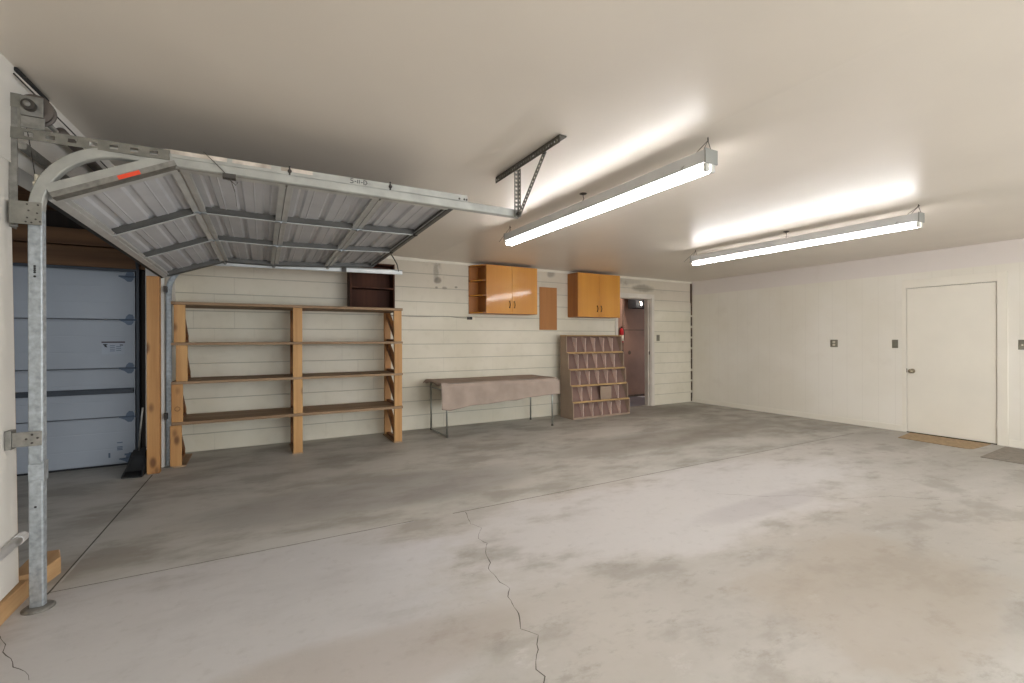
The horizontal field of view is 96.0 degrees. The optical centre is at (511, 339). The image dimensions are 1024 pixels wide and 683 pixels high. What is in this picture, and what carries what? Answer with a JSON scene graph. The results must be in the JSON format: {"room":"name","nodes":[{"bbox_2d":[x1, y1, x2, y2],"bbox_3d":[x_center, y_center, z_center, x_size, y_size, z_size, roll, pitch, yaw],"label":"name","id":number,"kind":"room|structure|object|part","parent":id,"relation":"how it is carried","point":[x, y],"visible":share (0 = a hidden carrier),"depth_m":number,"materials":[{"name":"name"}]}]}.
{"room":"garage","nodes":[
{"label":"garage","id":0,"kind":"room"},
{"bbox_2d":[18,185,56,210],"bbox_3d":[-4.515,-1.363,1.744,3.830,0.130,5.450,0,0,-29],"label":"ceiling","id":1,"kind":"structure","parent":0,"point":[23,194],"depth_m":4.17,"materials":[{"name":"brown wood"}]},
{"bbox_2d":[14,210,141,448],"bbox_3d":[-4.420,-0.053,1.795,4.040,2.750,5.450,0,0,-29],"label":"wall","id":2,"kind":"structure","parent":0,"point":[54,218],"depth_m":4.72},
{"bbox_2d":[13,262,140,475],"bbox_3d":[-5.051,0.218,4.258,2.543,2.210,0.154,0,0,-29],"label":"garage door","id":3,"kind":"structure","parent":2,"relation":"in","point":[74,294],"depth_m":4.69,"materials":[{"name":"blue metal"}]},
{"bbox_3d":[-5.070,-0.720,4.263,2.520,0.026,0.040,0,0,-29],"label":"rail","id":4,"kind":"part","parent":3,"relation":"part of","materials":[{"name":"grey metal"}]},
{"bbox_3d":[-5.099,-0.459,4.297,2.500,0.509,0.042,0,0,-29],"label":"door","id":5,"kind":"part","parent":3,"relation":"part of","materials":[{"name":"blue metal"}]},
{"bbox_3d":[-5.098,0.053,4.297,2.500,0.504,0.042,0,0,-29],"label":"door","id":6,"kind":"part","parent":3,"relation":"part of","materials":[{"name":"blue metal"}]},
{"bbox_3d":[-5.096,0.564,4.297,2.500,0.504,0.042,0,0,-29],"label":"door","id":7,"kind":"part","parent":3,"relation":"part of","materials":[{"name":"blue metal"}]},
{"bbox_3d":[-5.094,1.065,4.297,2.500,0.487,0.042,0,0,-29],"label":"door","id":8,"kind":"part","parent":3,"relation":"part of","materials":[{"name":"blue metal"}]},
{"bbox_2d":[108,442,127,457],"bbox_3d":[-4.114,1.153,4.818,0.160,0.155,0.002,0,0,-29],"label":"print","id":9,"kind":"object","parent":3,"relation":"attached to","point":[115,449],"depth_m":4.82,"materials":[{"name":"paper"}]},
{"bbox_2d":[12,241,144,270],"bbox_3d":[-5.586,-0.836,4.038,3.800,0.202,0.100,0,0,-29],"label":"wooden beam","id":10,"kind":"structure","parent":2,"relation":"attached to","point":[67,255],"depth_m":4.66,"materials":[{"name":"brown wood"}]},
{"bbox_2d":[12,224,114,248],"bbox_3d":[-5.576,-1.025,4.020,3.800,0.160,0.140,0,0,-29],"label":"wooden beam","id":11,"kind":"structure","parent":10,"relation":"on","point":[54,235],"depth_m":4.58,"materials":[{"name":"brown wood"}]},
{"bbox_2d":[0,53,175,600],"bbox_3d":[-1.821,-0.061,1.091,0.297,2.750,9.686,0,0,-28],"label":"wall","id":12,"kind":"structure","parent":0,"point":[9,570],"depth_m":2.23,"materials":[{"name":"white paint"}]},
{"bbox_2d":[0,531,28,560],"bbox_3d":[-2.147,0.982,1.776,0.048,0.048,1.200,0,0,-29],"label":"drain pipe","id":13,"kind":"object","parent":12,"relation":"attached to","point":[22,536],"visible":0.97,"depth_m":2.19,"materials":[{"name":"white plastic"}]},
{"bbox_2d":[12,261,18,567],"bbox_3d":[-2.522,0.331,2.251,0.135,1.770,0.085,0,0,-29],"label":"trim","id":14,"kind":"structure","parent":12,"relation":"attached to","point":[12,261],"depth_m":2.30,"materials":[{"name":"brown wood"}]},
{"bbox_2d":[10,73,107,184],"bbox_3d":[-2.962,-1.010,3.485,0.164,0.554,2.826,0,0,-26],"label":"bracket","id":15,"kind":"object","parent":12,"relation":"attached to","point":[34,111],"visible":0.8,"depth_m":2.27,"materials":[{"name":"metal"}]},
{"bbox_3d":[-2.350,-1.110,2.260,0.091,0.159,0.008,0,0,-29],"label":"bearing plate","id":16,"kind":"part","parent":15,"relation":"part of","materials":[{"name":"metal"}]},
{"bbox_2d":[4,106,518,615],"bbox_3d":[-1.180,0.077,2.711,2.688,2.470,0.135,0,0,-22],"label":"door track","id":17,"kind":"object","parent":12,"relation":"attached to","point":[32,212],"visible":0.98,"depth_m":2.26,"materials":[{"name":"metal"}]},
{"bbox_3d":[-2.317,0.643,2.255,0.056,0.095,0.060,0,0,-29],"label":"bracket plate","id":18,"kind":"part","parent":17,"relation":"part of","materials":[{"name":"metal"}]},
{"bbox_2d":[204,152,237,206],"bbox_3d":[-1.595,-0.875,2.528,0.163,0.277,0.042,0,0,-29],"label":"pull cord","id":19,"kind":"object","parent":17,"relation":"hanging from","point":[226,176],"visible":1,"depth_m":2.53,"materials":[{"name":"metal"}]},
{"bbox_2d":[44,153,452,277],"bbox_3d":[-1.986,-0.807,3.909,2.216,0.366,2.960,0,0,-29],"label":"overhead garage door","id":20,"kind":"structure","parent":17,"relation":"attached to","point":[145,209],"depth_m":3.37,"materials":[{"name":"metal"}]},
{"bbox_3d":[-2.921,-0.691,3.504,0.060,0.127,2.700,0,0,-27],"label":"rail","id":21,"kind":"part","parent":20,"relation":"part of","materials":[{"name":"metal"}]},
{"bbox_3d":[-2.899,-0.699,3.515,0.046,0.107,2.702,0,0,-27],"label":"rail","id":22,"kind":"part","parent":20,"relation":"part of","materials":[{"name":"metal"}]},
{"bbox_3d":[-2.693,-0.823,3.606,0.511,0.297,2.761,0,0,-27],"label":"door","id":23,"kind":"part","parent":20,"relation":"part of","materials":[{"name":"metal"}]},
{"bbox_3d":[-2.475,-0.893,3.718,0.040,0.151,2.762,0,0,-27],"label":"rail","id":24,"kind":"part","parent":20,"relation":"part of","materials":[{"name":"metal"}]},
{"bbox_3d":[-2.435,-0.902,3.738,0.038,0.144,2.768,0,0,-27],"label":"rail","id":25,"kind":"part","parent":20,"relation":"part of","materials":[{"name":"metal"}]},
{"bbox_3d":[-2.232,-0.924,3.819,0.557,0.129,2.821,0,0,-29],"label":"door","id":26,"kind":"part","parent":20,"relation":"part of","materials":[{"name":"metal"}]},
{"bbox_3d":[-2.018,-0.893,3.938,0.039,0.131,2.821,0,0,-29],"label":"rail","id":27,"kind":"part","parent":20,"relation":"part of","materials":[{"name":"metal"}]},
{"bbox_3d":[-1.981,-0.894,3.956,0.040,0.128,2.825,0,0,-29],"label":"rail","id":28,"kind":"part","parent":20,"relation":"part of","materials":[{"name":"metal"}]},
{"bbox_3d":[-1.737,-0.918,4.061,0.593,0.109,2.880,0,0,-29],"label":"door","id":29,"kind":"part","parent":20,"relation":"part of","materials":[{"name":"metal"}]},
{"bbox_3d":[-1.522,-0.898,4.181,0.041,0.089,2.880,0,0,-28],"label":"rail","id":30,"kind":"part","parent":20,"relation":"part of","materials":[{"name":"metal"}]},
{"bbox_3d":[-1.484,-0.900,4.200,0.041,0.083,2.884,0,0,-28],"label":"rail","id":31,"kind":"part","parent":20,"relation":"part of","materials":[{"name":"metal"}]},
{"bbox_3d":[-1.284,-0.924,4.294,0.520,0.064,2.932,0,0,-27],"label":"door","id":32,"kind":"part","parent":20,"relation":"part of","materials":[{"name":"metal"}]},
{"bbox_3d":[-1.074,-0.912,4.404,0.042,0.042,2.931,0,0,-27],"label":"rail","id":33,"kind":"part","parent":20,"relation":"part of","materials":[{"name":"metal"}]},
{"bbox_3d":[-1.069,-0.913,4.406,0.130,0.061,2.930,0,0,-29],"label":"rail","id":34,"kind":"part","parent":20,"relation":"part of","materials":[{"name":"metal"}]},
{"bbox_2d":[163,263,402,467],"bbox_3d":[-2.490,0.216,5.327,2.475,2.198,0.130,0,0,-29],"label":"door track","id":35,"kind":"object","parent":12,"relation":"attached to","point":[167,289],"visible":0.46,"depth_m":4.77,"materials":[{"name":"metal"}]},
{"bbox_2d":[175,230,691,452],"bbox_3d":[-0.028,-0.042,7.554,8.910,2.700,0.150,0,0,-29],"label":"wall","id":36,"kind":"structure","parent":0,"point":[486,345],"depth_m":6.39,"materials":[{"name":"white wood"}]},
{"bbox_2d":[392,315,461,317],"bbox_3d":[-1.196,-0.333,6.806,1.162,0.030,0.012,0,0,-29],"label":"power cable","id":37,"kind":"object","parent":36,"relation":"attached to","point":[392,315],"visible":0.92,"depth_m":6.82,"materials":[{"name":"plastic"}]},
{"bbox_2d":[215,242,691,283],"bbox_3d":[-0.072,-1.161,7.432,8.700,0.048,0.022,0,0,-29],"label":"trim","id":38,"kind":"structure","parent":36,"relation":"attached to","point":[388,257],"depth_m":7.10,"materials":[{"name":"white wood"}]},
{"bbox_2d":[468,264,536,315],"bbox_3d":[-0.127,-0.762,7.227,1.069,0.742,0.327,0,0,-29],"label":"upper cabinet","id":39,"kind":"object","parent":36,"relation":"attached to","point":[493,289],"visible":1,"depth_m":7.12,"materials":[{"name":"brown wood"}]},
{"bbox_3d":[-0.196,-0.760,7.042,0.440,0.734,0.018,0,0,-29],"label":"door","id":40,"kind":"part","parent":39,"relation":"part of","materials":[{"name":"orange wood"}]},
{"bbox_3d":[0.199,-0.762,7.263,0.460,0.734,0.018,0,0,-29],"label":"door","id":41,"kind":"part","parent":39,"relation":"part of","materials":[{"name":"orange wood"}]},
{"bbox_2d":[539,287,556,329],"bbox_3d":[0.614,-0.518,7.822,0.355,0.721,0.007,0,0,-29],"label":"panel","id":42,"kind":"object","parent":36,"relation":"attached to","point":[547,296],"visible":1,"depth_m":7.81,"materials":[{"name":"brown wood"}]},
{"bbox_2d":[568,272,619,317],"bbox_3d":[1.454,-0.757,8.112,0.935,0.754,0.327,0,0,-29],"label":"upper cabinet","id":43,"kind":"object","parent":36,"relation":"attached to","point":[590,295],"visible":1,"depth_m":7.96,"materials":[{"name":"brown wood"}]},
{"bbox_3d":[1.308,-0.756,7.884,0.454,0.746,0.018,0,0,-29],"label":"door","id":44,"kind":"part","parent":43,"relation":"part of","materials":[{"name":"orange wood"}]},
{"bbox_3d":[1.716,-0.757,8.112,0.474,0.746,0.018,0,0,-29],"label":"door","id":45,"kind":"part","parent":43,"relation":"part of","materials":[{"name":"orange wood"}]},
{"bbox_2d":[615,293,654,405],"bbox_3d":[2.310,0.215,8.856,1.000,2.172,0.180,0,0,-29],"label":"trim","id":46,"kind":"structure","parent":36,"relation":"attached to","point":[648,299],"depth_m":9.01,"materials":[{"name":"paint"}]},
{"bbox_2d":[690,284,691,400],"bbox_3d":[3.713,0.067,9.544,0.033,2.420,0.027,0,0,-29],"label":"trim","id":47,"kind":"structure","parent":36,"relation":"attached to","point":[690,284],"depth_m":9.54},
{"bbox_2d":[0,396,1023,682],"bbox_3d":[0.548,1.364,3.226,14.100,0.124,11.500,0,0,-29],"label":"floor","id":48,"kind":"structure","parent":0,"point":[686,542],"depth_m":2.73,"materials":[{"name":"concrete"}]},
{"bbox_2d":[0,579,28,625],"bbox_3d":[-2.248,1.267,1.874,0.100,0.095,1.070,0,0,-29],"label":"board","id":49,"kind":"object","parent":48,"relation":"on","point":[19,593],"visible":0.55,"depth_m":2.22,"materials":[{"name":"beige wood"}]},
{"bbox_2d":[19,550,60,582],"bbox_3d":[-2.583,1.268,2.524,0.150,0.095,0.328,0,0,-29],"label":"wood block","id":50,"kind":"object","parent":48,"relation":"on","point":[53,557],"visible":0.36,"depth_m":2.53,"materials":[{"name":"brown wood"}]},
{"bbox_2d":[121,407,146,478],"bbox_3d":[-3.672,0.986,4.470,0.192,0.660,0.270,0,0,-29],"label":"dustpan","id":51,"kind":"object","parent":48,"relation":"on","point":[136,467],"visible":0.93,"depth_m":4.53,"materials":[{"name":"black plastic"}]},
{"bbox_3d":[-3.625,0.889,4.495,0.215,0.466,0.021,0,0,42],"label":"handle","id":52,"kind":"part","parent":51,"relation":"part of","materials":[{"name":"metal"}]},
{"bbox_2d":[142,271,145,446],"bbox_3d":[-3.921,0.295,4.956,0.075,2.050,0.100,0,0,-29],"label":"stud","id":53,"kind":"object","parent":48,"relation":"on","point":[143,272],"visible":0.24,"depth_m":4.90,"materials":[{"name":"brown wood"}]},
{"bbox_2d":[146,276,160,474],"bbox_3d":[-3.536,0.350,4.552,0.103,1.938,0.100,0,0,-29],"label":"wooden post","id":54,"kind":"object","parent":48,"relation":"on","point":[153,283],"visible":1,"depth_m":4.51,"materials":[{"name":"brown wood"}]},
{"bbox_2d":[170,301,402,467],"bbox_3d":[-2.592,0.462,5.562,2.413,1.708,0.599,0,0,-29],"label":"shelving unit","id":55,"kind":"object","parent":48,"relation":"on","point":[296,411],"visible":1,"depth_m":5.31,"materials":[{"name":"brown wood"}]},
{"bbox_2d":[347,263,394,307],"bbox_3d":[-1.889,-0.703,6.187,0.580,0.616,0.210,0,0,-29],"label":"bookcase","id":56,"kind":"object","parent":55,"relation":"on","point":[363,289],"visible":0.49,"depth_m":6.25,"materials":[{"name":"brown wood"}]},
{"bbox_3d":[-2.133,-0.703,6.050,0.020,0.616,0.210,0,0,-29],"label":"panel","id":57,"kind":"part","parent":56,"relation":"part of","materials":[{"name":"brown wood"}]},
{"bbox_3d":[-1.887,-0.681,6.183,0.540,0.020,0.194,0,0,-29],"label":"shelf","id":58,"kind":"part","parent":56,"relation":"part of","materials":[{"name":"brown wood"}]},
{"bbox_3d":[-1.888,-0.999,6.183,0.540,0.020,0.194,0,0,-29],"label":"shelf","id":59,"kind":"part","parent":56,"relation":"part of","materials":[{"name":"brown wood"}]},
{"bbox_3d":[-1.645,-0.704,6.323,0.020,0.616,0.210,0,0,-29],"label":"panel","id":60,"kind":"part","parent":56,"relation":"part of","materials":[{"name":"brown wood"}]},
{"bbox_2d":[430,375,557,437],"bbox_3d":[-0.286,0.946,6.823,1.840,0.725,0.710,0,0,-29],"label":"folding table","id":61,"kind":"object","parent":48,"relation":"on","point":[431,387],"visible":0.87,"depth_m":6.67,"materials":[{"name":"silver metal"}]},
{"bbox_3d":[-1.172,0.961,6.676,0.024,0.701,0.024,0,0,-29],"label":"leg","id":62,"kind":"part","parent":61,"relation":"part of","materials":[{"name":"silver metal"}]},
{"bbox_3d":[-0.867,0.960,6.131,0.024,0.701,0.024,0,0,-29],"label":"leg","id":63,"kind":"part","parent":61,"relation":"part of","materials":[{"name":"silver metal"}]},
{"bbox_2d":[423,375,559,410],"bbox_3d":[-0.277,0.754,6.800,1.889,0.376,0.760,0,0,-29],"label":"tablecloth","id":64,"kind":"object","parent":61,"relation":"on","point":[491,389],"visible":1,"depth_m":6.45,"materials":[{"name":"fabric"}]},
{"bbox_3d":[0.608,0.956,6.956,0.024,0.701,0.024,0,0,-29],"label":"leg","id":65,"kind":"part","parent":61,"relation":"part of","materials":[{"name":"silver metal"}]},
{"bbox_2d":[560,335,629,419],"bbox_3d":[1.435,0.617,7.903,1.220,1.373,0.366,0,0,-29],"label":"display rack","id":66,"kind":"object","parent":48,"relation":"on","point":[593,384],"visible":1,"depth_m":7.83,"materials":[{"name":"brown wood"}]},
{"bbox_3d":[0.908,0.628,7.612,0.016,1.355,0.360,0,0,-29],"label":"panel","id":67,"kind":"part","parent":66,"relation":"part of","materials":[{"name":"brown wood"}]},
{"bbox_3d":[1.348,0.626,8.059,1.188,1.355,0.010,0,0,-29],"label":"panel","id":68,"kind":"part","parent":66,"relation":"part of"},
{"bbox_3d":[1.596,0.907,7.839,0.238,0.217,0.008,0,0,-29],"label":"blank panel","id":69,"kind":"part","parent":66,"relation":"part of","materials":[{"name":"beige wood"}]},
{"bbox_3d":[1.958,0.625,8.200,0.016,1.355,0.360,0,0,-29],"label":"panel","id":70,"kind":"part","parent":66,"relation":"part of","materials":[{"name":"brown wood"}]},
{"bbox_2d":[898,433,990,448],"bbox_3d":[5.426,1.286,5.853,0.560,0.009,0.800,0,0,-29],"label":"doormat","id":71,"kind":"object","parent":48,"relation":"on","point":[965,444],"visible":1,"depth_m":5.78,"materials":[{"name":"brown fabric"}]},
{"bbox_2d":[981,447,1023,463],"bbox_3d":[5.740,1.285,4.821,0.920,0.009,1.050,0,0,-29],"label":"floor mat","id":72,"kind":"object","parent":48,"relation":"on","point":[1008,454],"visible":1,"depth_m":5.08,"materials":[{"name":"grey fabric"}]},
{"bbox_2d":[0,0,1023,281],"bbox_3d":[2.126,-1.389,3.289,9.270,0.420,9.660,0,0,-29],"label":"ceiling","id":73,"kind":"structure","parent":0,"point":[818,115],"depth_m":2.40,"materials":[{"name":"paint"}]},
{"bbox_2d":[14,67,48,100],"bbox_3d":[-2.507,-1.322,2.409,0.020,0.020,0.350,0,0,-27],"label":"strip","id":74,"kind":"object","parent":73,"relation":"attached to","point":[17,70],"visible":0.69,"depth_m":2.37,"materials":[{"name":"black rubber"}]},
{"bbox_2d":[496,134,566,216],"bbox_3d":[0.102,-1.023,3.073,0.053,0.358,0.820,0,0,-29],"label":"hanger","id":75,"kind":"object","parent":73,"relation":"attached to","point":[542,150],"visible":1,"depth_m":3.11,"materials":[{"name":"metal"}]},
{"bbox_2d":[499,137,717,246],"bbox_3d":[0.534,-1.071,3.780,0.112,0.204,2.549,0,0,-29],"label":"fluorescent light","id":76,"kind":"object","parent":73,"relation":"hanging from","point":[703,162],"visible":1,"depth_m":3.23,"materials":[{"name":"metal"}]},
{"bbox_3d":[1.155,-1.058,2.672,0.106,0.083,0.008,0,0,-29],"label":"plate","id":77,"kind":"part","parent":76,"relation":"part of","materials":[{"name":"metal"}]},
{"bbox_2d":[684,204,924,265],"bbox_3d":[2.965,-1.078,5.118,0.112,0.204,2.509,0,0,-29],"label":"fluorescent light","id":78,"kind":"object","parent":73,"relation":"hanging from","point":[913,220],"visible":1,"depth_m":4.72,"materials":[{"name":"metal"}]},
{"bbox_3d":[3.576,-1.065,4.027,0.106,0.083,0.008,0,0,-29],"label":"plate","id":79,"kind":"part","parent":78,"relation":"part of","materials":[{"name":"metal"}]},
{"bbox_2d":[618,299,644,396],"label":"door","id":80,"kind":"structure","parent":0,"point":[633,346],"depth_m":10.42,"materials":[{"name":"paint"}]},
{"bbox_2d":[619,325,624,341],"bbox_3d":[2.423,-0.116,10.177,0.112,0.374,0.106,0,0,-29],"label":"fire extinguisher","id":81,"kind":"object","parent":80,"relation":"attached to","point":[621,330],"visible":0.77,"depth_m":10.13,"materials":[{"name":"red metal"}]},
{"bbox_2d":[691,238,1023,445],"bbox_3d":[6.078,-0.060,5.510,0.150,2.700,9.680,0,0,-29],"label":"wall","id":82,"kind":"structure","parent":0,"point":[759,339],"depth_m":7.30,"materials":[{"name":"white paint"}]},
{"bbox_2d":[830,340,837,346],"bbox_3d":[5.035,0.065,7.209,0.010,0.115,0.105,0,0,-29],"label":"outlet","id":83,"kind":"object","parent":82,"relation":"attached to","point":[833,343],"visible":1,"depth_m":7.21,"materials":[{"name":"plastic"}]},
{"bbox_2d":[691,398,1023,448],"bbox_3d":[6.001,1.247,5.493,0.008,0.085,9.330,0,0,-29],"label":"baseboard","id":84,"kind":"structure","parent":82,"relation":"attached to","point":[1012,443],"depth_m":7.42,"materials":[{"name":"white wood"}]},
{"bbox_2d":[892,340,897,347],"bbox_3d":[5.417,0.066,6.522,0.016,0.118,0.072,0,0,-29],"label":"light switch","id":85,"kind":"object","parent":82,"relation":"attached to","point":[894,342],"visible":1,"depth_m":6.52,"materials":[{"name":"metal"}]},
{"bbox_2d":[906,282,996,444],"bbox_3d":[5.699,0.191,6.019,0.136,2.200,1.294,0,0,-29],"label":"door","id":86,"kind":"structure","parent":82,"relation":"in","point":[951,370],"depth_m":5.98,"materials":[{"name":"white metal"}]},
{"bbox_2d":[902,271,1007,445],"bbox_3d":[5.713,0.235,6.000,0.014,2.112,1.040,0,0,-29],"label":"trim","id":87,"kind":"structure","parent":82,"relation":"attached to","point":[1001,278],"depth_m":5.61,"materials":[{"name":"white wood"}]},
{"bbox_2d":[1018,340,1023,349],"bbox_3d":[6.023,0.065,5.439,0.016,0.118,0.072,0,0,-29],"label":"light switch","id":88,"kind":"object","parent":82,"relation":"attached to","point":[1020,342],"visible":1,"depth_m":5.45,"materials":[{"name":"metal"}]},
{"bbox_3d":[2.731,-1.160,9.856,4.000,0.080,1.170,0,0,-29],"label":"ceiling","id":89,"kind":"structure","parent":0,"visible":0},
{"bbox_2d":[628,299,643,308],"bbox_3d":[2.821,-0.896,10.055,0.490,0.450,0.310,0,0,-29],"label":"lamp","id":90,"kind":"object","parent":89,"relation":"hanging from","point":[632,303],"visible":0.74,"depth_m":9.94,"materials":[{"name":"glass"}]}
]}

